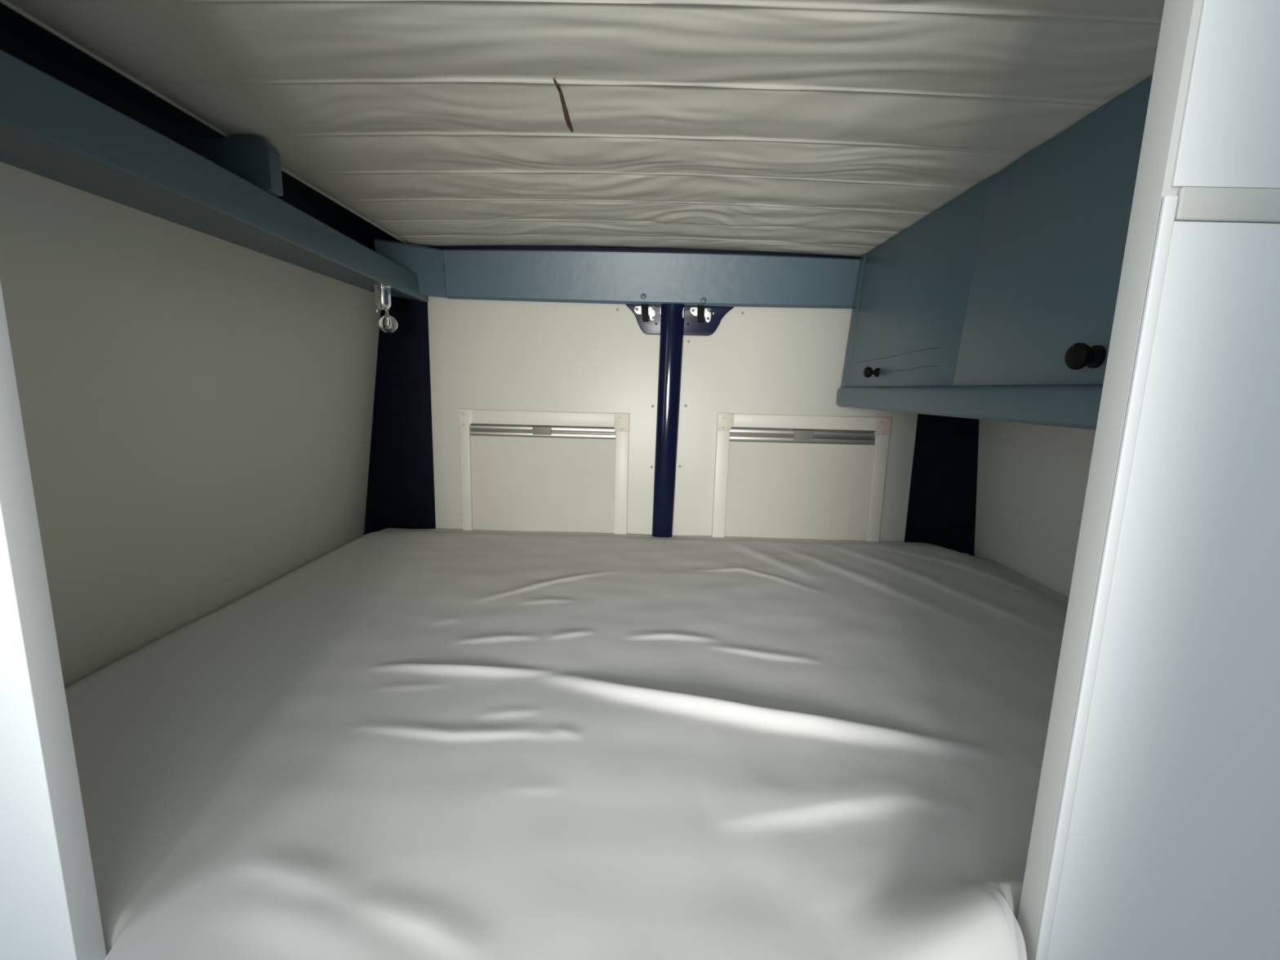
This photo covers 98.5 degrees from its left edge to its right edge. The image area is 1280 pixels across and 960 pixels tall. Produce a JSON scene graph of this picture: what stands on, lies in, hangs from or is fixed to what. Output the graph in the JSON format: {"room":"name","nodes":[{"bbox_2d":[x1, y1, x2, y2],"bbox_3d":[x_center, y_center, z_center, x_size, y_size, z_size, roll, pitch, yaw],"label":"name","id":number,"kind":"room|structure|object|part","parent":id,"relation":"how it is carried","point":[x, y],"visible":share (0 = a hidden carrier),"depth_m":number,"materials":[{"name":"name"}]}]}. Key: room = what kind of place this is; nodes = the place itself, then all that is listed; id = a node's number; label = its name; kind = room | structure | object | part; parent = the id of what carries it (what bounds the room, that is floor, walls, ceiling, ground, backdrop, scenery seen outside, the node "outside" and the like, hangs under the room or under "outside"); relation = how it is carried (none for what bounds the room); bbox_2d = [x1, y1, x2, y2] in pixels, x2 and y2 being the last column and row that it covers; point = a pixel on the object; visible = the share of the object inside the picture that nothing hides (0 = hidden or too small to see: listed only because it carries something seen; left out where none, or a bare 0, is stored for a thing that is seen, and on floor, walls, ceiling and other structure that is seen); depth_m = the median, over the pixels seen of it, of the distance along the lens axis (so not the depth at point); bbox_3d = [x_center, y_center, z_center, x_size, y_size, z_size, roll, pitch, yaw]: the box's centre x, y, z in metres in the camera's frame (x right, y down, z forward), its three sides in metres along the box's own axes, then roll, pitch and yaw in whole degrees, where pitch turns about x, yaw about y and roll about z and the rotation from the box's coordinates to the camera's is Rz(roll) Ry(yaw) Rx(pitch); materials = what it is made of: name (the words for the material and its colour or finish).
{"room":"camper van interior","nodes":[
{"label":"camper van interior","id":0,"kind":"room"},
{"bbox_2d":[0,161,380,688],"bbox_3d":[-0.819,0.059,1.011,0.152,1.012,1.248,2,9,1],"label":"wall","id":1,"kind":"structure","parent":0,"point":[197,406],"depth_m":0.92,"materials":[{"name":"white paint"}]},
{"bbox_2d":[0,2,386,247],"bbox_3d":[-0.697,-0.507,0.916,0.160,0.175,1.248,2,9,1],"label":"trim","id":2,"kind":"structure","parent":1,"relation":"attached to","point":[20,37],"depth_m":0.80,"materials":[{"name":"metal"}]},
{"bbox_2d":[0,48,427,302],"bbox_3d":[-0.648,-0.467,0.916,0.169,0.142,1.236,2,9,1],"label":"shelf","id":3,"kind":"object","parent":1,"relation":"attached to","point":[228,188],"visible":0.97,"depth_m":0.71,"materials":[{"name":"blue paint"}]},
{"bbox_2d":[373,283,397,333],"bbox_3d":[-0.604,-0.407,1.310,0.050,0.112,0.041,2,9,1],"label":"reading lamp","id":4,"kind":"object","parent":3,"relation":"attached to","point":[387,323],"visible":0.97,"depth_m":1.30,"materials":[{"name":"silver metal"}]},
{"bbox_2d":[0,0,1164,257],"bbox_3d":[-0.018,-0.530,0.883,1.234,0.034,1.255,2,9,1],"label":"ceiling","id":5,"kind":"structure","parent":0,"point":[830,127],"depth_m":0.71,"materials":[{"name":"fabric"}]},
{"bbox_2d":[0,0,1279,959],"bbox_3d":[-0.005,0.339,0.399,2.300,2.000,0.023,2,9,1],"label":"wall","id":6,"kind":"structure","parent":0,"point":[1155,833],"depth_m":0.35,"materials":[{"name":"white plastic"}]},
{"bbox_3d":[-0.780,0.318,0.409,0.749,2.000,0.020,2,9,1],"label":"panel","id":7,"kind":"part","parent":6,"relation":"part of","materials":[{"name":"white plastic"}]},
{"bbox_3d":[0.710,0.359,0.394,0.869,2.000,0.020,2,9,1],"label":"panel","id":8,"kind":"part","parent":6,"relation":"part of","materials":[{"name":"white plastic"}]},
{"bbox_2d":[427,295,918,542],"bbox_3d":[0.091,-0.019,1.622,1.403,1.012,0.014,2,9,1],"label":"doors","id":9,"kind":"structure","parent":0,"point":[485,354],"depth_m":1.57,"materials":[{"name":"beige"}]},
{"bbox_2d":[364,311,435,535],"bbox_3d":[-0.710,-0.122,1.634,0.260,1.170,0.017,2,9,1],"label":"pillar","id":10,"kind":"structure","parent":9,"relation":"attached to","point":[400,494],"depth_m":1.62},
{"bbox_2d":[458,408,629,534],"bbox_3d":[-0.282,0.073,1.629,0.491,0.550,0.016,2,9,1],"label":"blind","id":11,"kind":"object","parent":9,"relation":"attached to","point":[538,475],"visible":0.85,"depth_m":1.62,"materials":[{"name":"beige plastic"}]},
{"bbox_2d":[367,232,860,311],"bbox_3d":[0.121,-0.566,1.538,1.780,0.220,0.018,2,9,1],"label":"trim","id":12,"kind":"structure","parent":9,"relation":"attached to","point":[397,304],"depth_m":1.52,"materials":[{"name":"metal"}]},
{"bbox_2d":[373,238,860,308],"bbox_3d":[-0.021,-0.545,1.461,1.300,0.136,0.141,2,9,1],"label":"trim","id":13,"kind":"structure","parent":9,"relation":"attached to","point":[600,277],"depth_m":1.50,"materials":[{"name":"blue paint"}]},
{"bbox_2d":[625,303,733,537],"bbox_3d":[0.099,-0.065,1.593,0.305,0.853,0.031,2,9,1],"label":"post","id":14,"kind":"object","parent":9,"relation":"attached to","point":[673,322],"visible":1,"depth_m":1.54,"materials":[{"name":"blue metal"}]},
{"bbox_3d":[0.076,-0.066,1.595,0.074,0.852,0.028,2,9,1],"label":"post","id":15,"kind":"part","parent":14,"relation":"part of","materials":[{"name":"blue metal"}]},
{"bbox_3d":[0.109,-0.447,1.541,0.305,0.082,0.010,2,9,1],"label":"latch plate","id":16,"kind":"part","parent":14,"relation":"part of","materials":[{"name":"blue paint"}]},
{"bbox_2d":[711,413,891,541],"bbox_3d":[0.462,0.089,1.621,0.495,0.557,0.016,2,9,1],"label":"blind","id":17,"kind":"object","parent":9,"relation":"attached to","point":[788,481],"visible":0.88,"depth_m":1.61,"materials":[{"name":"beige plastic"}]},
{"bbox_2d":[904,413,979,555],"bbox_3d":[0.909,-0.077,1.617,0.300,1.170,0.017,2,9,1],"label":"trim","id":18,"kind":"structure","parent":9,"relation":"attached to","point":[942,506],"depth_m":1.62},
{"bbox_2d":[973,419,1095,598],"bbox_3d":[0.981,0.054,0.984,0.119,1.122,1.248,2,9,1],"label":"wall","id":19,"kind":"structure","parent":0,"point":[1032,479],"depth_m":1.38,"materials":[{"name":"white paint"}]},
{"bbox_2d":[837,75,1152,430],"bbox_3d":[0.746,-0.305,0.924,0.434,0.405,1.239,2,9,1],"label":"upper cabinet","id":20,"kind":"object","parent":19,"relation":"attached to","point":[998,304],"visible":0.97,"depth_m":0.83,"materials":[{"name":"blue paint"}]},
{"bbox_3d":[0.547,-0.255,1.303,0.032,0.025,0.025,2,9,1],"label":"knob","id":21,"kind":"part","parent":20,"relation":"part of","materials":[{"name":"black plastic"}]},
{"bbox_3d":[0.583,-0.380,1.212,0.040,0.346,0.533,2,9,1],"label":"door","id":22,"kind":"part","parent":20,"relation":"part of","materials":[{"name":"blue paint"}]},
{"bbox_3d":[0.574,-0.285,0.633,0.040,0.346,0.639,2,9,1],"label":"door","id":23,"kind":"part","parent":20,"relation":"part of","materials":[{"name":"blue paint"}]},
{"bbox_3d":[0.537,-0.149,0.667,0.032,0.032,0.032,2,9,1],"label":"knob","id":24,"kind":"part","parent":20,"relation":"part of","materials":[{"name":"black plastic"}]},
{"bbox_3d":[-0.035,1.383,0.305,2.300,0.030,3.350,2,9,1],"label":"floor","id":25,"kind":"structure","parent":0,"visible":0},
{"bbox_2d":[64,528,1068,959],"bbox_3d":[0.064,0.714,1.077,1.821,1.042,1.294,2,9,1],"label":"bed","id":26,"kind":"object","parent":25,"relation":"on","point":[402,744],"visible":0.84,"depth_m":0.63,"materials":[{"name":"white fabric"}]},
{"bbox_3d":[0.076,0.349,1.085,1.750,0.149,1.110,2,9,1],"label":"mattress","id":27,"kind":"part","parent":26,"relation":"part of","materials":[{"name":"grey fabric"}]}
]}

